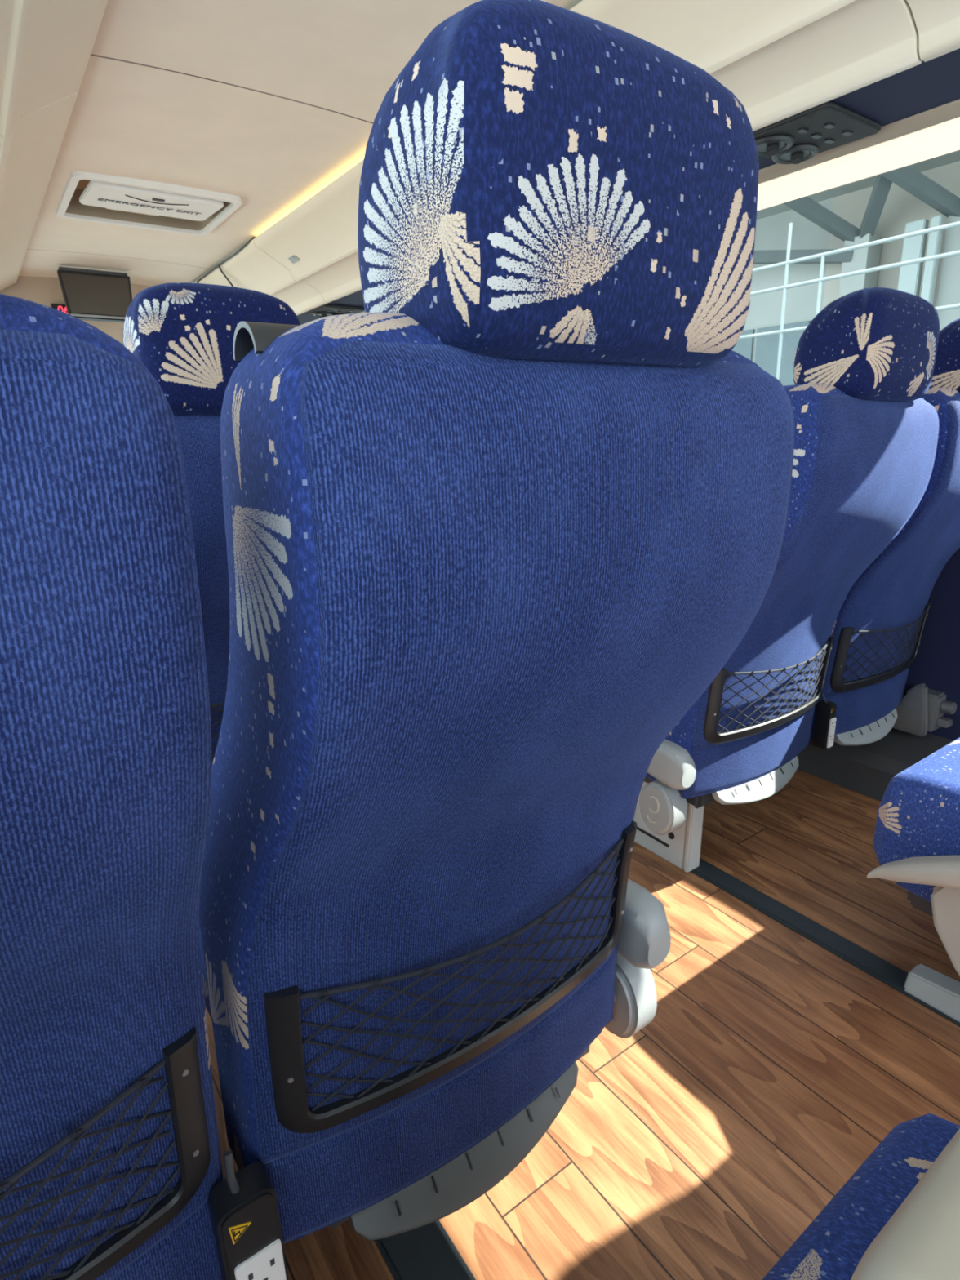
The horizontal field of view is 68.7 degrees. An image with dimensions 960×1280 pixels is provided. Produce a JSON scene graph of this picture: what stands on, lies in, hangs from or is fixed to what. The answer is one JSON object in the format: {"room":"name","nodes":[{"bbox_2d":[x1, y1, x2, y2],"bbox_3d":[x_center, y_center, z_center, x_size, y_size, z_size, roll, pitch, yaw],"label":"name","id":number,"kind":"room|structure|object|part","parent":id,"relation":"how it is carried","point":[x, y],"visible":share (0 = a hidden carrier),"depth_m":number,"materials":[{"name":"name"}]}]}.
{"room":"vehicle interior","nodes":[
{"label":"vehicle interior","id":0,"kind":"room"},
{"bbox_2d":[0,275,150,344],"bbox_3d":[-2.348,-2.106,4.402,2.520,0.480,0.060,-13,19,-33],"label":"wall","id":1,"kind":"structure","parent":0,"point":[44,291],"depth_m":4.20,"materials":[{"name":"beige plastic"}]},
{"bbox_2d":[50,303,67,313],"bbox_3d":[-2.520,-1.991,4.250,0.120,0.070,0.027,-13,19,-33],"label":"clock display","id":2,"kind":"object","parent":1,"relation":"attached to","point":[57,306],"visible":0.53,"depth_m":4.23,"materials":[{"name":"black plastic"}]},
{"bbox_2d":[18,0,582,286],"bbox_3d":[-0.309,-1.488,1.660,1.030,0.019,7.000,-13,19,-33],"label":"ceiling","id":3,"kind":"structure","parent":0,"point":[266,104],"depth_m":2.14,"materials":[{"name":"beige plastic"}]},
{"bbox_2d":[57,266,132,322],"bbox_3d":[-2.185,-1.972,4.025,0.370,0.275,0.099,-13,19,-33],"label":"monitor","id":4,"kind":"object","parent":3,"relation":"hanging from","point":[89,295],"visible":0.83,"depth_m":4.00,"materials":[{"name":"black plastic"}]},
{"bbox_2d":[55,171,241,235],"bbox_3d":[-1.411,-1.881,2.967,0.630,0.143,0.590,-13,19,-33],"label":"roof hatch","id":5,"kind":"object","parent":3,"relation":"attached to","point":[109,199],"visible":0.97,"depth_m":2.93,"materials":[{"name":"white plastic"}]},
{"bbox_3d":[-1.360,-1.815,2.913,0.500,0.020,0.340,-13,22,-33],"label":"hatch panel","id":6,"kind":"part","parent":5,"relation":"part of","materials":[{"name":"white plastic"}]},
{"bbox_2d":[196,235,255,283],"bbox_3d":[-1.419,-2.036,3.870,0.053,0.102,1.097,-12,19,-32],"label":"trim","id":7,"kind":"structure","parent":3,"relation":"attached to","point":[243,246],"depth_m":3.75,"materials":[{"name":"grey plastic"}]},
{"bbox_2d":[205,768,959,1279],"bbox_3d":[-0.285,0.444,2.198,2.620,0.060,7.000,-13,19,-33],"label":"floor","id":8,"kind":"structure","parent":0,"point":[701,1143],"depth_m":1.11,"materials":[{"name":"brown wood"}]},
{"bbox_2d":[373,1219,475,1279],"bbox_3d":[-0.695,0.555,1.734,0.080,0.007,6.700,-13,19,-33],"label":"rail","id":9,"kind":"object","parent":8,"relation":"on","point":[425,1252],"depth_m":0.89,"materials":[{"name":"black metal"}]},
{"bbox_2d":[123,282,300,767],"bbox_3d":[-0.569,-0.027,1.520,0.560,1.236,0.736,-13,19,-33],"label":"seat","id":10,"kind":"object","parent":9,"relation":"on","point":[183,333],"visible":0.04,"depth_m":1.08,"materials":[{"name":"fabric"}]},
{"bbox_3d":[-0.451,-0.042,1.284,0.479,0.714,0.216,-13,19,-33],"label":"panel","id":11,"kind":"part","parent":10,"relation":"part of","materials":[{"name":"blue fabric"}]},
{"bbox_3d":[-0.468,0.106,1.363,0.410,0.017,0.046,-13,19,-33],"label":"elastic cord","id":12,"kind":"part","parent":10,"relation":"part of","materials":[{"name":"black fabric"}]},
{"bbox_2d":[199,0,795,1244],"bbox_3d":[-0.085,0.150,0.864,0.560,1.236,0.736,-13,19,-33],"label":"seat","id":13,"kind":"object","parent":9,"relation":"on","point":[495,526],"visible":0.98,"depth_m":0.47,"materials":[{"name":"fabric"}]},
{"bbox_2d":[199,923,211,1018],"bbox_3d":[-0.160,0.418,1.035,0.452,0.230,0.402,-13,19,-33],"label":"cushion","id":14,"kind":"object","parent":13,"relation":"on","point":[205,984],"depth_m":0.96,"materials":[{"name":"fabric"}]},
{"bbox_3d":[-0.081,-0.200,0.478,0.168,0.021,0.044,-14,20,-37],"label":"grab handle","id":15,"kind":"part","parent":13,"relation":"part of","materials":[{"name":"grey plastic"}]},
{"bbox_3d":[0.004,0.348,0.747,0.454,0.184,0.045,-13,19,-33],"label":"pocket frame","id":16,"kind":"part","parent":13,"relation":"part of","materials":[{"name":"black plastic"}]},
{"bbox_3d":[0.017,0.282,0.707,0.410,0.017,0.046,-13,19,-33],"label":"elastic cord","id":17,"kind":"part","parent":13,"relation":"part of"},
{"bbox_3d":[0.033,0.135,0.627,0.479,0.714,0.216,-13,19,-33],"label":"panel","id":18,"kind":"part","parent":13,"relation":"part of","materials":[{"name":"blue fabric"}]},
{"bbox_3d":[0.098,0.376,1.122,0.060,0.160,0.482,-13,19,-33],"label":"armrest","id":19,"kind":"part","parent":13,"relation":"part of","materials":[{"name":"grey plastic"}]},
{"bbox_2d":[761,1113,959,1279],"bbox_3d":[0.391,0.328,0.205,0.542,1.236,0.732,-13,19,-33],"label":"seat","id":20,"kind":"object","parent":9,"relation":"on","point":[897,1217],"visible":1,"depth_m":0.49,"materials":[{"name":"fabric"}]},
{"bbox_2d":[633,287,939,872],"bbox_3d":[0.550,-0.097,1.650,0.567,1.244,0.690,-11,19,-34],"label":"seat","id":21,"kind":"object","parent":8,"relation":"on","point":[866,436],"visible":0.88,"depth_m":1.40,"materials":[{"name":"fabric"}]},
{"bbox_3d":[0.385,0.356,1.779,0.044,0.300,0.380,-11,19,-34],"label":"leg","id":22,"kind":"part","parent":21,"relation":"part of","materials":[{"name":"paint"}]},
{"bbox_3d":[0.308,0.261,1.697,0.060,0.160,0.482,-11,19,-34],"label":"armrest","id":23,"kind":"part","parent":21,"relation":"part of","materials":[{"name":"grey plastic"}]},
{"bbox_3d":[0.500,0.422,1.631,0.046,0.250,0.012,-11,19,-34],"label":"leg post","id":24,"kind":"part","parent":21,"relation":"part of","materials":[{"name":"metal"}]},
{"bbox_3d":[0.666,0.110,1.586,0.454,0.177,0.045,-11,19,-34],"label":"pocket frame","id":25,"kind":"part","parent":21,"relation":"part of","materials":[{"name":"black plastic"}]},
{"bbox_3d":[0.679,0.047,1.550,0.410,0.017,0.047,-11,19,-34],"label":"elastic cord","id":26,"kind":"part","parent":21,"relation":"part of","materials":[{"name":"fabric"}]},
{"bbox_3d":[0.661,-0.095,1.526,0.493,0.849,0.336,-11,19,-34],"label":"backrest","id":27,"kind":"part","parent":21,"relation":"part of","materials":[{"name":"fabric"}]},
{"bbox_3d":[0.700,-0.125,1.462,0.479,0.714,0.216,-11,19,-34],"label":"panel","id":28,"kind":"part","parent":21,"relation":"part of","materials":[{"name":"blue fabric"}]},
{"bbox_2d":[690,858,959,1026],"bbox_3d":[0.086,0.380,2.264,0.056,0.007,6.700,-13,19,-33],"label":"rail","id":29,"kind":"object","parent":8,"relation":"on","point":[871,964],"depth_m":1.44,"materials":[{"name":"black metal"}]},
{"bbox_2d":[866,737,959,1022],"bbox_3d":[1.047,0.078,1.008,0.530,1.236,0.690,-13,19,-33],"label":"seat","id":30,"kind":"object","parent":29,"relation":"on","point":[917,839],"visible":1,"depth_m":1.19,"materials":[{"name":"fabric"}]},
{"bbox_3d":[0.824,0.386,1.018,0.060,0.160,0.482,-13,19,-33],"label":"armrest","id":31,"kind":"part","parent":30,"relation":"part of","materials":[{"name":"beige plastic"}]},
{"bbox_2d":[873,737,959,902],"bbox_3d":[1.000,0.332,1.225,0.452,0.230,0.402,-13,19,-33],"label":"cushion","id":32,"kind":"object","parent":30,"relation":"on","point":[918,813],"depth_m":1.20,"materials":[{"name":"fabric"}]},
{"bbox_3d":[0.900,0.538,1.114,0.044,0.300,0.380,-13,19,-33],"label":"leg","id":33,"kind":"part","parent":30,"relation":"part of","materials":[{"name":"paint"}]},
{"bbox_2d":[902,547,959,740],"bbox_3d":[0.729,-0.825,2.604,0.040,2.100,7.000,-13,19,-33],"label":"wall","id":34,"kind":"structure","parent":0,"point":[935,664],"depth_m":1.99,"materials":[{"name":"blue fabric"}]},
{"bbox_2d":[193,0,959,324],"bbox_3d":[0.387,-1.553,2.093,0.816,0.400,6.900,-13,19,-33],"label":"luggage rack","id":35,"kind":"object","parent":34,"relation":"attached to","point":[884,62],"visible":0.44,"depth_m":1.56,"materials":[{"name":"beige plastic"}]},
{"bbox_2d":[217,265,233,286],"bbox_3d":[-1.407,-2.020,3.972,0.014,0.136,0.216,2,17,13],"label":"cable","id":36,"kind":"object","parent":35,"relation":"hanging from","point":[219,266],"visible":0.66,"depth_m":3.91,"materials":[{"name":"grey plastic"}]},
{"bbox_2d":[288,254,299,263],"bbox_3d":[-0.910,-1.855,3.407,0.038,0.035,0.085,-13,19,-33],"label":"switch plate","id":37,"kind":"object","parent":35,"relation":"attached to","point":[293,259],"visible":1,"depth_m":3.41,"materials":[{"name":"grey plastic"}]},
{"bbox_2d":[306,304,364,317],"bbox_3d":[-0.804,-1.830,3.937,0.250,0.038,0.260,-13,19,-33],"label":"air vent","id":38,"kind":"object","parent":35,"relation":"attached to","point":[325,310],"visible":0.76,"depth_m":3.89,"materials":[{"name":"black plastic"}]},
{"bbox_2d":[752,102,881,164],"bbox_3d":[0.809,-1.242,1.750,0.250,0.038,0.260,-13,19,-33],"label":"air vent","id":39,"kind":"object","parent":35,"relation":"attached to","point":[796,139],"visible":0.94,"depth_m":1.71,"materials":[{"name":"black plastic"}]},
{"bbox_3d":[0.738,-1.236,1.771,0.033,0.020,0.032,-13,19,-33],"label":"nozzle knob","id":40,"kind":"part","parent":39,"relation":"part of","materials":[{"name":"black plastic"}]},
{"bbox_3d":[0.827,-1.256,1.832,0.033,0.020,0.032,-13,19,-33],"label":"nozzle knob","id":41,"kind":"part","parent":39,"relation":"part of","materials":[{"name":"black plastic"}]},
{"bbox_2d":[756,116,959,210],"bbox_3d":[0.646,-1.419,2.383,0.124,0.057,7.000,-13,19,-33],"label":"window blind","id":42,"kind":"object","parent":35,"relation":"attached to","point":[944,138],"visible":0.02,"depth_m":1.87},
{"bbox_2d":[358,99,959,313],"bbox_3d":[0.574,-1.417,2.330,0.050,0.027,7.000,-13,19,-33],"label":"trim","id":43,"kind":"structure","parent":34,"relation":"attached to","point":[949,111],"depth_m":1.75,"materials":[{"name":"beige plastic"}]},
{"bbox_2d":[796,728,954,800],"bbox_3d":[0.632,0.148,2.795,0.260,0.130,7.000,-13,19,-33],"label":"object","id":44,"kind":"structure","parent":34,"relation":"attached to","point":[868,770],"depth_m":2.00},
{"bbox_2d":[807,317,959,750],"bbox_3d":[0.978,-0.261,1.922,0.548,1.101,0.690,-11,19,-34],"label":"seat","id":45,"kind":"object","parent":34,"relation":"attached to","point":[878,627],"visible":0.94,"depth_m":1.76,"materials":[{"name":"fabric"}]},
{"bbox_2d":[813,693,836,750],"bbox_3d":[0.872,0.205,1.772,0.032,0.144,0.040,-13,19,-33],"label":"power socket","id":46,"kind":"object","parent":45,"relation":"attached to","point":[825,719],"visible":1,"depth_m":1.76,"materials":[{"name":"black plastic"}]},
{"bbox_3d":[1.072,0.019,1.861,0.454,0.177,0.045,-11,19,-34],"label":"pocket frame","id":47,"kind":"part","parent":45,"relation":"part of","materials":[{"name":"black plastic"}]},
{"bbox_3d":[1.084,-0.044,1.825,0.410,0.017,0.047,-11,19,-34],"label":"elastic cord","id":48,"kind":"part","parent":45,"relation":"part of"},
{"bbox_3d":[1.105,-0.215,1.737,0.479,0.714,0.216,-11,19,-34],"label":"panel","id":49,"kind":"part","parent":45,"relation":"part of","materials":[{"name":"blue fabric"}]},
{"bbox_3d":[1.066,-0.185,1.801,0.493,0.849,0.336,-11,19,-34],"label":"backrest","id":50,"kind":"part","parent":45,"relation":"part of","materials":[{"name":"fabric"}]},
{"bbox_3d":[1.324,0.209,1.992,0.038,0.073,0.032,-11,19,-34],"label":"bracket knob","id":51,"kind":"part","parent":45,"relation":"part of","materials":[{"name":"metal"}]},
{"bbox_3d":[-1.355,-0.360,1.192,0.040,2.100,7.000,-13,19,-33],"label":"wall","id":52,"kind":"structure","parent":0,"visible":0},
{"bbox_2d":[0,0,107,290],"bbox_3d":[-1.008,-1.242,1.147,0.816,0.400,6.900,-13,19,-33],"label":"luggage rack","id":53,"kind":"object","parent":52,"relation":"attached to","point":[46,46],"visible":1,"depth_m":1.78,"materials":[{"name":"beige plastic"}]},
{"bbox_2d":[0,293,223,1279],"bbox_3d":[-0.518,0.173,0.525,0.526,1.080,0.690,-11,19,-34],"label":"seat","id":54,"kind":"object","parent":52,"relation":"attached to","point":[110,1159],"visible":0.99,"depth_m":0.36,"materials":[{"name":"fabric"}]},
{"bbox_3d":[-0.401,0.374,0.427,0.410,0.017,0.046,-11,19,-34],"label":"elastic cord","id":55,"kind":"part","parent":54,"relation":"part of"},
{"bbox_3d":[-0.414,0.441,0.467,0.454,0.184,0.045,-11,19,-34],"label":"pocket frame","id":56,"kind":"part","parent":54,"relation":"part of","materials":[{"name":"black plastic"}]},
{"bbox_2d":[208,1150,288,1279],"bbox_3d":[-0.216,0.513,0.635,0.055,0.184,0.040,-13,19,-33],"label":"power socket","id":57,"kind":"object","parent":54,"relation":"attached to","point":[243,1206],"visible":1,"depth_m":0.62,"materials":[{"name":"black plastic"}]},
{"label":"outside","id":58,"kind":"structure","parent":0,"visible":0},
{"bbox_3d":[-0.279,-0.836,11.013,40.000,0.100,42.000,-13,19,-33],"label":"ground","id":59,"kind":"structure","parent":58,"visible":0},
{"bbox_2d":[732,150,959,386],"bbox_3d":[5.611,-2.856,7.185,6.100,5.600,24.000,-13,19,-33],"label":"station building","id":60,"kind":"structure","parent":59,"relation":"on","point":[925,194],"depth_m":8.55,"materials":[{"name":"concrete"}]},
{"bbox_2d":[738,221,959,379],"bbox_3d":[1.764,-0.748,4.401,0.020,3.300,12.009,-13,19,-33],"label":"railing","id":61,"kind":"object","parent":59,"relation":"on","point":[788,262],"visible":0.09,"depth_m":3.83,"materials":[{"name":"white metal"}]},
{"bbox_3d":[1.779,-0.743,4.381,0.017,3.300,0.017,8,19,31],"label":"post","id":62,"kind":"part","parent":61,"relation":"part of","materials":[{"name":"white metal"}]},
{"bbox_3d":[1.904,-0.602,4.243,0.017,3.100,0.017,8,19,31],"label":"post","id":63,"kind":"part","parent":61,"relation":"part of","materials":[{"name":"white metal"}]}
]}

